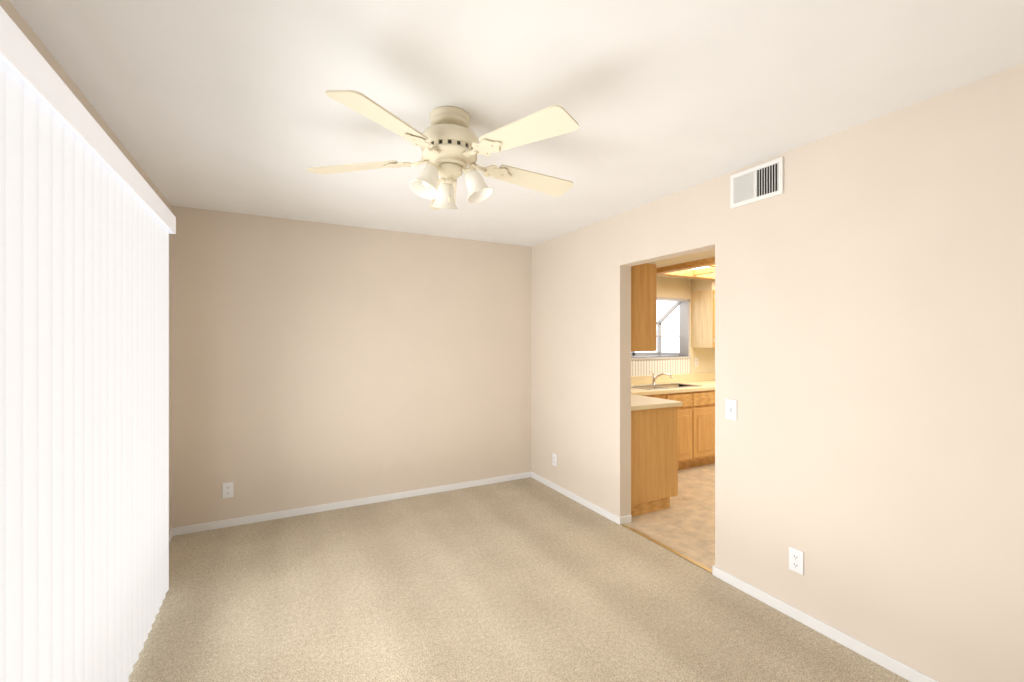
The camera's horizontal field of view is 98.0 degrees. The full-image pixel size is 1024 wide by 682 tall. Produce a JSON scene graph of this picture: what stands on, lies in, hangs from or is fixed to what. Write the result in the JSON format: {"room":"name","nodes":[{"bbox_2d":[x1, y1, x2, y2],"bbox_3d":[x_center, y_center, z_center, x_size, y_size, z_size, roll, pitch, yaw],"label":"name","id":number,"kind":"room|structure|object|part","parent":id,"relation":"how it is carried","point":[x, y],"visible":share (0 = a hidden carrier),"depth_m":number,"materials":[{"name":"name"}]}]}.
{"room":"empty dining room","nodes":[
{"label":"empty dining room","id":0,"kind":"room"},
{"bbox_2d":[0,0,170,531],"bbox_3d":[-1.460,0.220,1.114,0.150,2.440,5.130,0,0,-28],"label":"wall","id":1,"kind":"structure","parent":0,"point":[14,15],"depth_m":1.91,"materials":[{"name":"beige paint"}]},
{"bbox_2d":[0,57,168,681],"bbox_3d":[-1.343,0.382,1.327,0.040,2.084,2.733,0,0,-28],"label":"window blinds","id":2,"kind":"object","parent":1,"relation":"attached to","point":[84,409],"visible":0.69,"depth_m":1.40,"materials":[{"name":"white plastic"}]},
{"bbox_2d":[0,6,175,233],"bbox_3d":[-1.375,-0.667,1.304,0.173,0.098,2.787,0,0,-28],"label":"valance headrail","id":3,"kind":"object","parent":1,"relation":"attached to","point":[26,62],"visible":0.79,"depth_m":1.26,"materials":[{"name":"white plastic"}]},
{"bbox_2d":[169,528,176,541],"bbox_3d":[-2.278,1.411,2.847,0.012,0.058,0.940,0,0,-28],"label":"baseboard","id":4,"kind":"structure","parent":1,"relation":"attached to","point":[173,532],"depth_m":3.27,"materials":[{"name":"white wood"}]},
{"bbox_2d":[171,206,714,527],"bbox_3d":[0.459,0.220,4.934,7.100,2.440,0.150,0,0,-28],"label":"wall","id":5,"kind":"structure","parent":0,"point":[314,363],"depth_m":3.83,"materials":[{"name":"beige paint"}]},
{"bbox_2d":[223,482,233,497],"bbox_3d":[-2.200,1.155,3.447,0.072,0.118,0.010,0,0,-28],"label":"electrical outlet","id":6,"kind":"object","parent":5,"relation":"attached to","point":[228,489],"visible":1,"depth_m":3.45,"materials":[{"name":"white plastic"}]},
{"bbox_2d":[176,472,528,534],"bbox_3d":[-1.151,1.411,3.995,3.075,0.058,0.015,0,0,-28],"label":"baseboard","id":7,"kind":"structure","parent":5,"relation":"attached to","point":[182,530],"depth_m":3.81,"materials":[{"name":"white wood"}]},
{"bbox_2d":[631,356,689,375],"bbox_3d":[1.323,0.205,5.298,2.283,0.440,0.008,0,0,-28],"label":"tile backsplash","id":8,"kind":"structure","parent":5,"relation":"attached to","point":[658,367],"depth_m":5.57,"materials":[{"name":"beige tile"}]},
{"bbox_2d":[631,297,690,359],"bbox_3d":[1.613,-0.160,5.743,1.355,0.780,0.550,0,0,-28],"label":"window","id":9,"kind":"structure","parent":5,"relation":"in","point":[684,328],"depth_m":5.89,"materials":[{"name":"grey plastic"}]},
{"bbox_2d":[631,372,714,383],"bbox_3d":[1.882,0.475,5.580,2.380,0.099,0.019,0,0,-28],"label":"backsplash","id":10,"kind":"structure","parent":5,"relation":"attached to","point":[692,376],"depth_m":5.64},
{"bbox_2d":[694,358,697,366],"bbox_3d":[2.435,0.280,5.881,0.072,0.118,0.010,0,0,-28],"label":"electrical outlet","id":11,"kind":"object","parent":5,"relation":"attached to","point":[695,362],"visible":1,"depth_m":5.87,"materials":[{"name":"white plastic"}]},
{"bbox_2d":[691,279,714,347],"bbox_3d":[2.611,-0.362,5.782,0.400,0.894,0.341,0,0,-28],"label":"upper cabinet","id":12,"kind":"object","parent":5,"relation":"attached to","point":[703,291],"depth_m":5.67,"materials":[{"name":"brown wood"}]},
{"bbox_2d":[9,0,1023,246],"bbox_3d":[1.617,-1.060,2.729,7.100,0.120,5.130,0,0,-28],"label":"ceiling","id":13,"kind":"structure","parent":0,"point":[219,104],"depth_m":1.73,"materials":[{"name":"white paint"}]},
{"bbox_2d":[306,90,578,209],"bbox_3d":[-0.242,-0.806,2.002,1.214,0.389,1.260,0,0,-28],"label":"fan","id":14,"kind":"object","parent":13,"relation":"hanging from","point":[448,143],"visible":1,"depth_m":1.89,"materials":[{"name":"cream painted metal"},{"name":"cream painted wood"},{"name":"frosted glass"}]},
{"bbox_3d":[-0.276,-0.886,1.978,0.264,0.228,0.264,0,0,-28],"label":"motor","id":15,"kind":"part","parent":14,"relation":"part of","materials":[{"name":"beige metal"}]},
{"bbox_2d":[129,477,909,681],"bbox_3d":[-0.093,1.490,1.831,3.237,0.100,5.130,0,0,-28],"label":"floor","id":16,"kind":"structure","parent":0,"point":[530,579],"depth_m":2.40,"materials":[{"name":"beige carpet"}]},
{"bbox_2d":[626,463,714,569],"bbox_3d":[3.050,1.490,3.482,3.863,0.100,5.130,0,0,-28],"label":"floor","id":17,"kind":"structure","parent":0,"point":[684,524],"depth_m":3.59,"materials":[{"name":"tile"}]},
{"bbox_2d":[631,408,682,516],"bbox_3d":[1.104,1.002,3.900,0.597,0.875,0.381,0,0,-28],"label":"base cabinet","id":18,"kind":"object","parent":17,"relation":"on","point":[672,426],"depth_m":3.74,"materials":[{"name":"brown wood"}]},
{"bbox_2d":[631,392,682,411],"bbox_3d":[1.043,0.544,4.028,0.608,0.039,0.715,0,0,-28],"label":"countertop","id":19,"kind":"structure","parent":18,"relation":"on","point":[638,403],"depth_m":3.80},
{"bbox_2d":[647,392,670,399],"bbox_3d":[1.248,1.002,4.902,0.625,0.875,0.631,0,0,-28],"label":"base cabinet","id":20,"kind":"object","parent":17,"relation":"on","point":[666,395],"depth_m":4.74,"materials":[{"name":"brown wood"}]},
{"bbox_2d":[621,524,711,572],"bbox_3d":[1.062,1.437,3.121,0.028,0.006,0.836,0,0,-28],"label":"threshold strip","id":21,"kind":"object","parent":17,"relation":"on","point":[671,550],"depth_m":3.07,"materials":[{"name":"wood"}]},
{"bbox_2d":[671,392,694,468],"bbox_3d":[1.699,1.002,5.139,0.394,0.875,0.631,0,0,-28],"label":"base cabinet","id":22,"kind":"object","parent":17,"relation":"on","point":[688,398],"depth_m":4.93,"materials":[{"name":"brown wood"}]},
{"bbox_2d":[695,388,714,465],"bbox_3d":[2.051,1.002,5.323,0.400,0.875,0.631,0,0,-28],"label":"base cabinet","id":23,"kind":"object","parent":17,"relation":"on","point":[705,398],"depth_m":5.05,"materials":[{"name":"brown wood"}]},
{"bbox_2d":[631,380,714,395],"bbox_3d":[1.778,0.544,5.177,2.978,0.039,0.636,0,0,-28],"label":"countertop","id":24,"kind":"structure","parent":23,"relation":"on","point":[706,383],"depth_m":4.92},
{"bbox_2d":[649,371,672,384],"bbox_3d":[1.736,0.432,5.261,0.303,0.166,0.154,0,0,-28],"label":"faucet","id":25,"kind":"object","parent":24,"relation":"on","point":[654,378],"visible":1,"depth_m":5.27,"materials":[{"name":"silver metal"}]},
{"bbox_2d":[631,384,702,387],"bbox_3d":[1.752,0.609,5.139,0.824,0.190,0.397,0,0,-28],"label":"sink","id":26,"kind":"object","parent":24,"relation":"in","point":[632,385],"depth_m":5.23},
{"bbox_2d":[656,249,714,278],"bbox_3d":[3.028,-0.904,3.470,3.611,0.189,4.830,0,0,-28],"label":"ceiling","id":27,"kind":"structure","parent":0,"point":[706,254],"depth_m":4.42,"materials":[{"name":"beige paint"}]},
{"bbox_2d":[656,257,714,280],"bbox_3d":[2.948,-0.812,4.388,1.840,0.115,2.470,0,0,-28],"label":"ceiling light","id":28,"kind":"object","parent":27,"relation":"attached to","point":[704,269],"depth_m":5.01,"materials":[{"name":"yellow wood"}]},
{"bbox_2d":[531,63,1023,681],"bbox_3d":[1.377,0.220,2.604,0.110,2.440,4.830,0,0,-28],"label":"wall","id":29,"kind":"structure","parent":0,"point":[869,351],"depth_m":2.05,"materials":[{"name":"beige paint"}]},
{"bbox_2d":[552,453,556,466],"bbox_3d":[0.412,1.152,4.313,0.010,0.118,0.072,0,0,-28],"label":"electrical outlet","id":30,"kind":"object","parent":29,"relation":"attached to","point":[554,459],"visible":1,"depth_m":4.31,"materials":[{"name":"white plastic"}]},
{"bbox_2d":[529,472,624,524],"bbox_3d":[0.532,1.411,4.084,0.012,0.058,1.362,0,0,-28],"label":"baseboard","id":31,"kind":"structure","parent":29,"relation":"attached to","point":[619,520],"depth_m":3.93,"materials":[{"name":"white wood"}]},
{"bbox_2d":[631,261,655,350],"bbox_3d":[0.970,-0.362,3.875,0.337,0.894,0.460,0,0,-28],"label":"upper cabinet","id":32,"kind":"object","parent":29,"relation":"attached to","point":[643,307],"depth_m":3.68,"materials":[{"name":"brown wood"}]},
{"bbox_2d":[726,399,736,419],"bbox_3d":[1.291,0.405,2.628,0.019,0.118,0.072,0,0,-28],"label":"light switch","id":33,"kind":"object","parent":29,"relation":"attached to","point":[731,409],"visible":1,"depth_m":2.62,"materials":[{"name":"white plastic"}]},
{"bbox_2d":[730,157,783,208],"bbox_3d":[1.363,-0.879,2.493,0.017,0.194,0.307,0,0,-28],"label":"air vent","id":34,"kind":"object","parent":29,"relation":"in","point":[758,183],"visible":1,"depth_m":2.48,"materials":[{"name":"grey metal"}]},
{"bbox_2d":[789,547,803,574],"bbox_3d":[1.469,1.136,2.300,0.010,0.118,0.072,0,0,-28],"label":"electrical outlet","id":35,"kind":"object","parent":29,"relation":"attached to","point":[796,560],"visible":1,"depth_m":2.29,"materials":[{"name":"white plastic"}]},
{"bbox_2d":[712,565,938,681],"bbox_3d":[1.835,1.411,1.603,0.012,0.058,2.572,0,0,-28],"label":"baseboard","id":36,"kind":"structure","parent":29,"relation":"attached to","point":[903,670],"depth_m":2.16,"materials":[{"name":"white wood"}]},
{"label":"outside","id":37,"kind":"structure","parent":0,"visible":0},
{"bbox_2d":[635,300,678,352],"bbox_3d":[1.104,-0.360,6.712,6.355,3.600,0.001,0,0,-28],"label":"garden","id":38,"kind":"object","parent":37,"point":[670,325],"depth_m":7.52,"materials":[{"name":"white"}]}
]}

